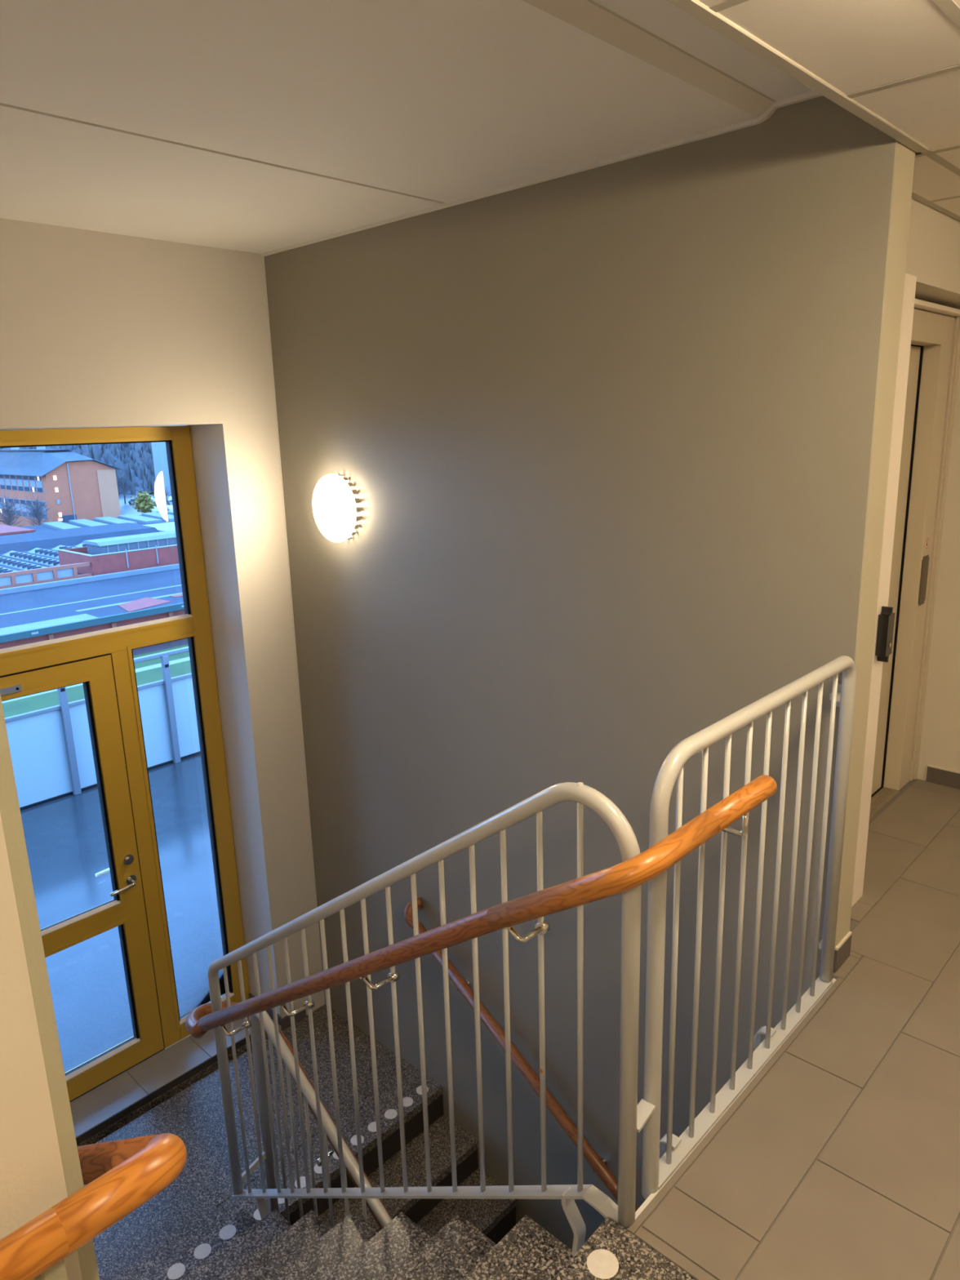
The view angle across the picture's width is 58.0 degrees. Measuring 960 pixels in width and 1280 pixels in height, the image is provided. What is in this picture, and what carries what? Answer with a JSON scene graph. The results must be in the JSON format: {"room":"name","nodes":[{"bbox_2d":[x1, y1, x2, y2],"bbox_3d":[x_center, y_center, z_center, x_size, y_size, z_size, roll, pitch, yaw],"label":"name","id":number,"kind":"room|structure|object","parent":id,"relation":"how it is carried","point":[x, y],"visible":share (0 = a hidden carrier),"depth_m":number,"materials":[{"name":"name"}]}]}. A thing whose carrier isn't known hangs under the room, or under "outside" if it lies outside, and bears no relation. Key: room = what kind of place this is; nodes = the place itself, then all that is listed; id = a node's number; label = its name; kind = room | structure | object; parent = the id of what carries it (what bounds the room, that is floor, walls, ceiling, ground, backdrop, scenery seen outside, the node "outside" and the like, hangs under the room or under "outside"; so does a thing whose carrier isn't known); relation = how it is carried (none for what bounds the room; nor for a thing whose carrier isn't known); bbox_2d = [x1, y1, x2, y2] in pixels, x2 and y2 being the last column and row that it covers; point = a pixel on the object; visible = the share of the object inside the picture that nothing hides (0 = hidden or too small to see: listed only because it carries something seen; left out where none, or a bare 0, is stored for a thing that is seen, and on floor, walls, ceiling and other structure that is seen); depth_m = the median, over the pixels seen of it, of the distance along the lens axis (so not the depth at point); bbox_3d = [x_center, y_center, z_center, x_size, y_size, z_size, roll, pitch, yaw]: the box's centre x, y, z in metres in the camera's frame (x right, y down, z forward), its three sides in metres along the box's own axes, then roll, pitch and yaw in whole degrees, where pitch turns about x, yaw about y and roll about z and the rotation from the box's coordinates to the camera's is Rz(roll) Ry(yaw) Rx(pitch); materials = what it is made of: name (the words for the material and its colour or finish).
{"room":"stairwell","nodes":[
{"label":"stairwell","id":0,"kind":"room"},
{"bbox_2d":[0,693,99,1279],"bbox_3d":[-2.537,1.865,1.146,2.790,6.030,3.160,11,19,42],"label":"wall","id":1,"kind":"structure","parent":0,"point":[40,1167],"depth_m":0.97,"materials":[{"name":"beige paint"}]},
{"bbox_2d":[0,1133,186,1279],"bbox_3d":[-1.341,1.181,1.348,1.703,1.219,1.176,11,19,42],"label":"handrail","id":2,"kind":"object","parent":1,"relation":"attached to","point":[120,1176],"visible":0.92,"depth_m":0.97,"materials":[{"name":"brown wood"}]},
{"bbox_2d":[0,217,324,1030],"bbox_3d":[-2.912,1.419,2.980,0.340,6.030,5.400,11,19,42],"label":"wall","id":3,"kind":"structure","parent":0,"point":[98,329],"depth_m":4.08,"materials":[{"name":"beige paint"}]},
{"bbox_2d":[0,425,249,1102],"bbox_3d":[-1.947,0.675,4.110,0.204,3.253,1.595,11,19,42],"label":"door","id":4,"kind":"structure","parent":3,"relation":"in","point":[101,660],"depth_m":4.34,"materials":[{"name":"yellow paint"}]},
{"bbox_2d":[70,1018,273,1146],"bbox_3d":[-1.797,2.390,4.441,0.295,0.242,1.599,11,19,42],"label":"door sill","id":5,"kind":"structure","parent":3,"relation":"attached to","point":[102,1111],"depth_m":4.43,"materials":[{"name":"tile"}]},
{"bbox_2d":[248,992,306,1031],"bbox_3d":[-1.168,2.104,4.992,0.312,0.095,0.173,11,19,42],"label":"baseboard","id":6,"kind":"structure","parent":3,"relation":"attached to","point":[285,1022],"depth_m":4.88,"materials":[{"name":"grey tile"}]},
{"bbox_2d":[83,1004,443,1279],"bbox_3d":[-1.311,2.513,3.974,0.985,0.201,2.240,11,19,42],"label":"landing","id":7,"kind":"object","parent":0,"point":[195,1114],"visible":0.58,"depth_m":4.19,"materials":[{"name":"grey stone"}]},
{"bbox_2d":[112,1204,573,1279],"bbox_3d":[-0.746,2.075,2.447,1.992,1.598,1.035,11,19,42],"label":"flight","id":8,"kind":"object","parent":7,"relation":"on","point":[211,1246],"visible":0.99,"depth_m":2.61,"materials":[{"name":"stone"}]},
{"bbox_2d":[207,782,655,1256],"bbox_3d":[-0.311,1.269,2.616,1.868,2.252,0.136,11,19,42],"label":"stair railing","id":9,"kind":"object","parent":8,"relation":"on","point":[633,1117],"visible":0.94,"depth_m":2.22,"materials":[{"name":"grey metal"}]},
{"bbox_2d":[185,774,777,1229],"bbox_3d":[-0.240,1.519,2.842,2.126,2.690,0.584,11,19,42],"label":"wooden handrail","id":10,"kind":"object","parent":9,"relation":"attached to","point":[628,874],"visible":0.88,"depth_m":1.95,"materials":[{"name":"brown wood"}]},
{"bbox_2d":[0,0,959,256],"bbox_3d":[-0.215,-1.112,1.041,6.050,0.334,7.350,11,19,42],"label":"ceiling","id":11,"kind":"structure","parent":0,"point":[264,127],"depth_m":2.15,"materials":[{"name":"white paint"}]},
{"bbox_2d":[263,95,897,1249],"bbox_3d":[0.021,1.086,3.975,3.189,6.030,0.139,11,19,42],"label":"wall","id":12,"kind":"structure","parent":0,"point":[602,436],"depth_m":3.22,"materials":[{"name":"grey paint"}]},
{"bbox_2d":[312,473,360,542],"bbox_3d":[-0.678,-0.611,4.029,0.316,0.316,0.078,11,19,42],"label":"wall lamp","id":13,"kind":"object","parent":12,"relation":"attached to","point":[335,508],"visible":1,"depth_m":3.97,"materials":[{"name":"white"}]},
{"bbox_2d":[404,897,638,1212],"bbox_3d":[0.312,1.961,3.775,1.781,1.197,0.118,11,19,42],"label":"wall handrail","id":14,"kind":"object","parent":12,"relation":"attached to","point":[598,1164],"visible":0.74,"depth_m":3.80,"materials":[{"name":"brown wood"}]},
{"bbox_2d":[832,931,852,972],"bbox_3d":[1.185,1.018,2.836,0.012,0.087,0.122,11,19,42],"label":"baseboard","id":15,"kind":"structure","parent":12,"relation":"attached to","point":[842,950],"depth_m":2.82,"materials":[{"name":"grey tile"}]},
{"bbox_2d":[835,141,915,946],"bbox_3d":[1.142,-0.153,2.540,0.004,2.335,0.139,11,19,42],"label":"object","id":16,"kind":"structure","parent":12,"relation":"attached to","point":[904,157],"depth_m":2.47,"materials":[{"name":"beige paint"}]},
{"bbox_2d":[552,778,959,1279],"bbox_3d":[0.758,1.716,0.886,3.300,0.301,7.060,11,19,42],"label":"floor","id":17,"kind":"structure","parent":0,"point":[839,1159],"depth_m":2.18,"materials":[{"name":"grey tile"}]},
{"bbox_2d":[641,655,856,1199],"bbox_3d":[0.732,0.699,2.307,0.078,1.172,1.081,11,19,42],"label":"barrier","id":18,"kind":"object","parent":17,"relation":"on","point":[659,1165],"visible":0.94,"depth_m":2.20,"materials":[{"name":"grey metal"}]},
{"bbox_2d":[851,273,916,906],"bbox_3d":[1.333,-0.086,2.939,0.121,2.170,0.145,11,19,42],"label":"door frame","id":19,"kind":"structure","parent":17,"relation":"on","point":[885,616],"depth_m":2.91,"materials":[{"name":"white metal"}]},
{"bbox_2d":[905,197,959,307],"bbox_3d":[1.489,-0.501,3.390,0.370,2.750,1.667,11,19,42],"label":"wall","id":20,"kind":"structure","parent":0,"point":[933,250],"depth_m":3.06,"materials":[{"name":"beige paint"}]},
{"bbox_2d":[869,298,959,820],"bbox_3d":[1.586,-0.246,3.543,0.180,2.181,1.414,11,19,42],"label":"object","id":21,"kind":"object","parent":20,"relation":"attached to","point":[935,348],"visible":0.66,"depth_m":3.88,"materials":[{"name":"beige metal"}]},
{"bbox_2d":[916,307,959,780],"bbox_3d":[3.272,-0.301,2.999,3.350,3.050,0.144,11,19,42],"label":"wall","id":22,"kind":"structure","parent":0,"point":[940,745],"depth_m":4.05,"materials":[{"name":"beige paint"}]},
{"bbox_2d":[925,764,959,789],"bbox_3d":[3.270,0.865,3.213,3.000,0.084,0.012,11,19,42],"label":"baseboard","id":23,"kind":"structure","parent":22,"relation":"attached to","point":[935,775],"depth_m":4.16,"materials":[{"name":"grey tile"}]},
{"bbox_3d":[0.414,4.322,2.797,5.600,0.100,2.240,11,19,42],"label":"floor","id":24,"kind":"structure","parent":0,"visible":0},
{"bbox_2d":[319,1114,517,1244],"bbox_3d":[0.159,3.403,3.580,1.982,1.471,1.129,11,19,42],"label":"flight","id":25,"kind":"object","parent":24,"relation":"on","point":[495,1218],"visible":0.42,"depth_m":4.12,"materials":[{"name":"stone"}]},
{"bbox_2d":[241,1010,391,1228],"bbox_3d":[-0.294,2.660,3.087,1.744,2.242,0.173,11,19,42],"label":"stair railing","id":26,"kind":"object","parent":25,"relation":"on","point":[329,1128],"visible":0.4,"depth_m":3.37,"materials":[{"name":"grey metal"}]},
{"label":"outside","id":27,"kind":"structure","parent":0,"visible":0},
{"bbox_2d":[119,491,188,656],"bbox_3d":[-51.345,-28.900,194.891,323.500,0.300,450.000,11,19,42],"label":"ground","id":28,"kind":"structure","parent":27,"point":[126,508],"depth_m":75.50,"materials":[{"name":"white snow"}]},
{"bbox_2d":[0,487,30,527],"bbox_3d":[-80.448,-21.573,147.905,7.081,9.863,7.876,11,19,42],"label":"bare tree","id":29,"kind":"object","parent":28,"relation":"on","point":[9,514],"visible":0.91,"depth_m":147.61,"materials":[{"name":"grey plant"}]},
{"bbox_2d":[0,524,35,535],"bbox_3d":[-77.212,-14.628,132.052,14.600,3.850,13.300,11,19,42],"label":"shed","id":30,"kind":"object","parent":28,"relation":"on","point":[5,530],"visible":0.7,"depth_m":131.19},
{"bbox_2d":[19,492,53,525],"bbox_3d":[-78.058,-22.150,152.685,7.139,8.533,6.567,11,19,42],"label":"bare tree","id":31,"kind":"object","parent":28,"relation":"on","point":[38,513],"visible":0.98,"depth_m":152.78,"materials":[{"name":"grey plant"}]},
{"bbox_2d":[0,555,92,589],"bbox_3d":[-73.916,-3.427,85.082,44.900,4.650,54.800,11,19,42],"label":"building","id":32,"kind":"structure","parent":28,"relation":"on","point":[13,572],"depth_m":88.06,"materials":[{"name":"red brick"}]},
{"bbox_2d":[0,566,18,573],"bbox_3d":[-54.755,-8.127,97.392,25.000,0.480,1.750,11,19,42],"label":"roof light","id":33,"kind":"object","parent":32,"relation":"on","point":[2,570],"depth_m":94.26,"materials":[{"name":"grey"}]},
{"bbox_2d":[0,556,45,569],"bbox_3d":[-52.704,-8.712,99.501,25.000,0.480,1.750,11,19,42],"label":"roof light","id":34,"kind":"object","parent":32,"relation":"on","point":[5,562],"depth_m":99.11,"materials":[{"name":"grey"}]},
{"bbox_2d":[0,446,122,527],"bbox_3d":[-100.655,-34.412,187.565,71.800,16.700,15.200,11,19,42],"label":"brick building","id":35,"kind":"structure","parent":28,"relation":"on","point":[77,486],"depth_m":165.28,"materials":[{"name":"red brick"}]},
{"bbox_2d":[10,447,19,449],"bbox_3d":[-98.149,-40.987,182.734,2.300,1.750,2.242,11,19,42],"label":"roof vent","id":36,"kind":"object","parent":35,"relation":"attached to","point":[11,448],"depth_m":182.25,"materials":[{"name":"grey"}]},
{"bbox_2d":[35,446,45,449],"bbox_3d":[-87.943,-38.948,173.370,2.300,1.750,2.242,11,19,42],"label":"roof vent","id":37,"kind":"object","parent":35,"relation":"attached to","point":[37,447],"depth_m":172.87,"materials":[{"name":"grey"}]},
{"bbox_2d":[0,521,178,575],"bbox_3d":[-44.511,-12.569,115.141,44.900,6.200,31.150,11,19,42],"label":"building","id":38,"kind":"structure","parent":28,"relation":"on","point":[127,546],"depth_m":99.10,"materials":[{"name":"red brick"}]},
{"bbox_2d":[3,550,59,566],"bbox_3d":[-53.568,-9.879,104.285,17.000,0.480,1.750,11,19,42],"label":"roof light","id":39,"kind":"object","parent":38,"relation":"on","point":[43,561],"depth_m":103.63,"materials":[{"name":"grey"}]},
{"bbox_2d":[27,547,58,558],"bbox_3d":[-51.516,-10.464,106.394,17.000,0.480,1.750,11,19,42],"label":"roof light","id":40,"kind":"object","parent":38,"relation":"on","point":[37,551],"depth_m":108.52,"materials":[{"name":"grey"}]},
{"bbox_2d":[51,545,74,550],"bbox_3d":[-49.464,-11.049,108.503,17.000,0.480,1.750,11,19,42],"label":"roof light","id":41,"kind":"object","parent":38,"relation":"on","point":[60,547],"depth_m":112.43,"materials":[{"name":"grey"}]},
{"bbox_2d":[74,542,86,547],"bbox_3d":[-47.413,-11.634,110.612,17.000,0.480,1.750,11,19,42],"label":"roof light","id":42,"kind":"object","parent":38,"relation":"on","point":[81,544],"depth_m":115.02,"materials":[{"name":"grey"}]},
{"bbox_2d":[81,530,177,555],"bbox_3d":[-39.024,-11.038,98.954,4.800,1.650,10.800,11,19,42],"label":"roof structure","id":43,"kind":"object","parent":38,"relation":"on","point":[112,544],"depth_m":96.74,"materials":[{"name":"grey metal"}]},
{"bbox_2d":[0,563,184,648],"bbox_3d":[-44.308,0.143,69.501,19.950,3.600,93.000,11,19,42],"label":"road","id":44,"kind":"structure","parent":28,"relation":"on","point":[48,611],"depth_m":75.80,"materials":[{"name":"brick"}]},
{"bbox_2d":[2,644,191,718],"bbox_3d":[-20.685,6.901,46.970,43.500,0.060,90.000,11,19,42],"label":"lawn","id":45,"kind":"structure","parent":28,"relation":"on","point":[11,708],"depth_m":61.79,"materials":[{"name":"green plant"}]},
{"bbox_2d":[1,657,190,703],"bbox_3d":[-33.189,4.359,58.430,1.000,0.030,90.000,11,19,42],"label":"footpath","id":46,"kind":"structure","parent":45,"relation":"on","point":[186,659],"depth_m":65.71,"materials":[{"name":"grey"}]},
{"bbox_2d":[19,510,174,532],"bbox_3d":[-49.122,-21.607,157.412,19.000,3.550,62.500,11,19,42],"label":"building","id":47,"kind":"structure","parent":28,"relation":"on","point":[153,517],"depth_m":144.35,"materials":[{"name":"grey"}]},
{"bbox_2d":[42,521,80,529],"bbox_3d":[-67.404,-18.288,139.703,2.875,0.400,15.516,-13,18,-37],"label":"roof light","id":48,"kind":"object","parent":47,"relation":"on","point":[52,525],"depth_m":139.62,"materials":[{"name":"glass"}]},
{"bbox_2d":[68,519,109,527],"bbox_3d":[-64.463,-19.126,142.726,2.875,0.400,15.516,-13,18,-37],"label":"roof light","id":49,"kind":"object","parent":47,"relation":"on","point":[79,522],"depth_m":142.88,"materials":[{"name":"glass"}]},
{"bbox_2d":[93,516,137,524],"bbox_3d":[-61.523,-19.965,145.749,2.875,0.400,15.516,-13,18,-37],"label":"roof light","id":50,"kind":"object","parent":47,"relation":"on","point":[107,520],"depth_m":145.64,"materials":[{"name":"glass"}]},
{"bbox_2d":[118,514,162,524],"bbox_3d":[-58.582,-20.803,148.772,2.875,0.400,15.516,-13,18,-37],"label":"roof light","id":51,"kind":"object","parent":47,"relation":"on","point":[139,519],"depth_m":147.00,"materials":[{"name":"glass"}]},
{"bbox_2d":[141,511,173,521],"bbox_3d":[-55.641,-21.642,151.794,2.875,0.400,15.516,-13,18,-37],"label":"roof light","id":52,"kind":"object","parent":47,"relation":"on","point":[166,517],"depth_m":151.19,"materials":[{"name":"glass"}]},
{"bbox_2d":[164,510,173,515],"bbox_3d":[-52.700,-22.480,154.817,2.875,0.400,15.516,-13,18,-37],"label":"roof light","id":53,"kind":"object","parent":47,"relation":"on","point":[171,512],"depth_m":158.13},
{"bbox_2d":[115,465,128,497],"bbox_3d":[-88.722,-37.401,210.357,8.102,10.835,8.206,11,19,42],"label":"bare tree","id":54,"kind":"object","parent":28,"relation":"on","point":[117,480],"visible":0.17,"depth_m":210.36,"materials":[{"name":"grey plant"}]},
{"bbox_2d":[115,470,136,503],"bbox_3d":[-92.739,-40.266,225.041,7.731,9.513,7.307,11,19,42],"label":"bare tree","id":55,"kind":"object","parent":28,"relation":"on","point":[122,477],"visible":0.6,"depth_m":224.89,"materials":[{"name":"grey plant"}]},
{"bbox_2d":[128,498,135,504],"bbox_3d":[-88.124,-35.434,221.750,4.245,1.449,1.720,9,18,37],"label":"car","id":56,"kind":"object","parent":28,"relation":"on","point":[131,500],"visible":0.34,"depth_m":221.21,"materials":[{"name":"blue"}]},
{"bbox_2d":[128,490,156,513],"bbox_3d":[-70.305,-28.167,180.224,5.295,6.449,5.851,11,19,42],"label":"tree","id":57,"kind":"object","parent":28,"relation":"on","point":[143,504],"visible":1,"depth_m":179.50,"materials":[{"name":"green plant"}]},
{"bbox_2d":[149,506,159,512],"bbox_3d":[-74.551,-29.406,195.993,4.245,1.449,1.720,9,18,37],"label":"car","id":58,"kind":"object","parent":28,"relation":"on","point":[155,509],"visible":0.33,"depth_m":194.89,"materials":[{"name":"grey metal"}]},
{"bbox_2d":[151,500,167,507],"bbox_3d":[-78.465,-33.239,211.824,4.245,1.449,1.720,9,18,37],"label":"car","id":59,"kind":"object","parent":28,"relation":"on","point":[158,505],"visible":0.44,"depth_m":210.78,"materials":[{"name":"blue"}]},
{"bbox_2d":[152,482,172,511],"bbox_3d":[-69.558,-31.481,190.630,6.180,7.807,6.767,11,19,42],"label":"bare tree","id":60,"kind":"object","parent":28,"relation":"on","point":[163,495],"visible":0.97,"depth_m":190.40,"materials":[{"name":"grey plant"}]},
{"bbox_2d":[151,425,178,496],"bbox_3d":[-85.032,-65.326,242.453,12.150,50.250,11.000,11,19,42],"label":"tower block","id":61,"kind":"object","parent":28,"relation":"on","point":[158,449],"visible":0.02,"depth_m":243.67,"materials":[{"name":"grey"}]},
{"bbox_2d":[159,505,173,511],"bbox_3d":[-71.678,-30.225,198.946,4.245,1.449,1.720,9,18,37],"label":"car","id":62,"kind":"object","parent":28,"relation":"on","point":[168,508],"visible":0.6,"depth_m":197.96,"materials":[{"name":"grey metal"}]},
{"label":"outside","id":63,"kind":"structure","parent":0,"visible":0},
{"bbox_2d":[5,426,155,496],"bbox_3d":[-143.588,-101.372,363.391,227.500,66.894,649.000,11,19,42],"label":"hill","id":64,"kind":"structure","parent":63,"point":[140,488],"depth_m":279.85,"materials":[{"name":"white snow"}]},
{"bbox_2d":[0,426,156,494],"bbox_3d":[-148.346,-82.158,317.273,165.297,53.858,391.947,11,19,42],"label":"woodland","id":65,"kind":"object","parent":64,"relation":"on","point":[143,451],"visible":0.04,"depth_m":284.88,"materials":[{"name":"plant"}]},
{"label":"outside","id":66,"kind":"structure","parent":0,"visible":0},
{"bbox_2d":[20,754,223,1102],"bbox_3d":[-2.945,1.662,7.632,5.860,0.250,17.000,11,19,42],"label":"floor","id":67,"kind":"structure","parent":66,"point":[64,837],"depth_m":6.48,"materials":[{"name":"grey concrete"}]},
{"bbox_2d":[4,646,200,810],"bbox_3d":[-3.840,0.888,8.288,0.092,1.185,16.000,11,19,42],"label":"terrace railing","id":68,"kind":"object","parent":67,"relation":"on","point":[51,748],"visible":0.19,"depth_m":8.31,"materials":[{"name":"white glass"}]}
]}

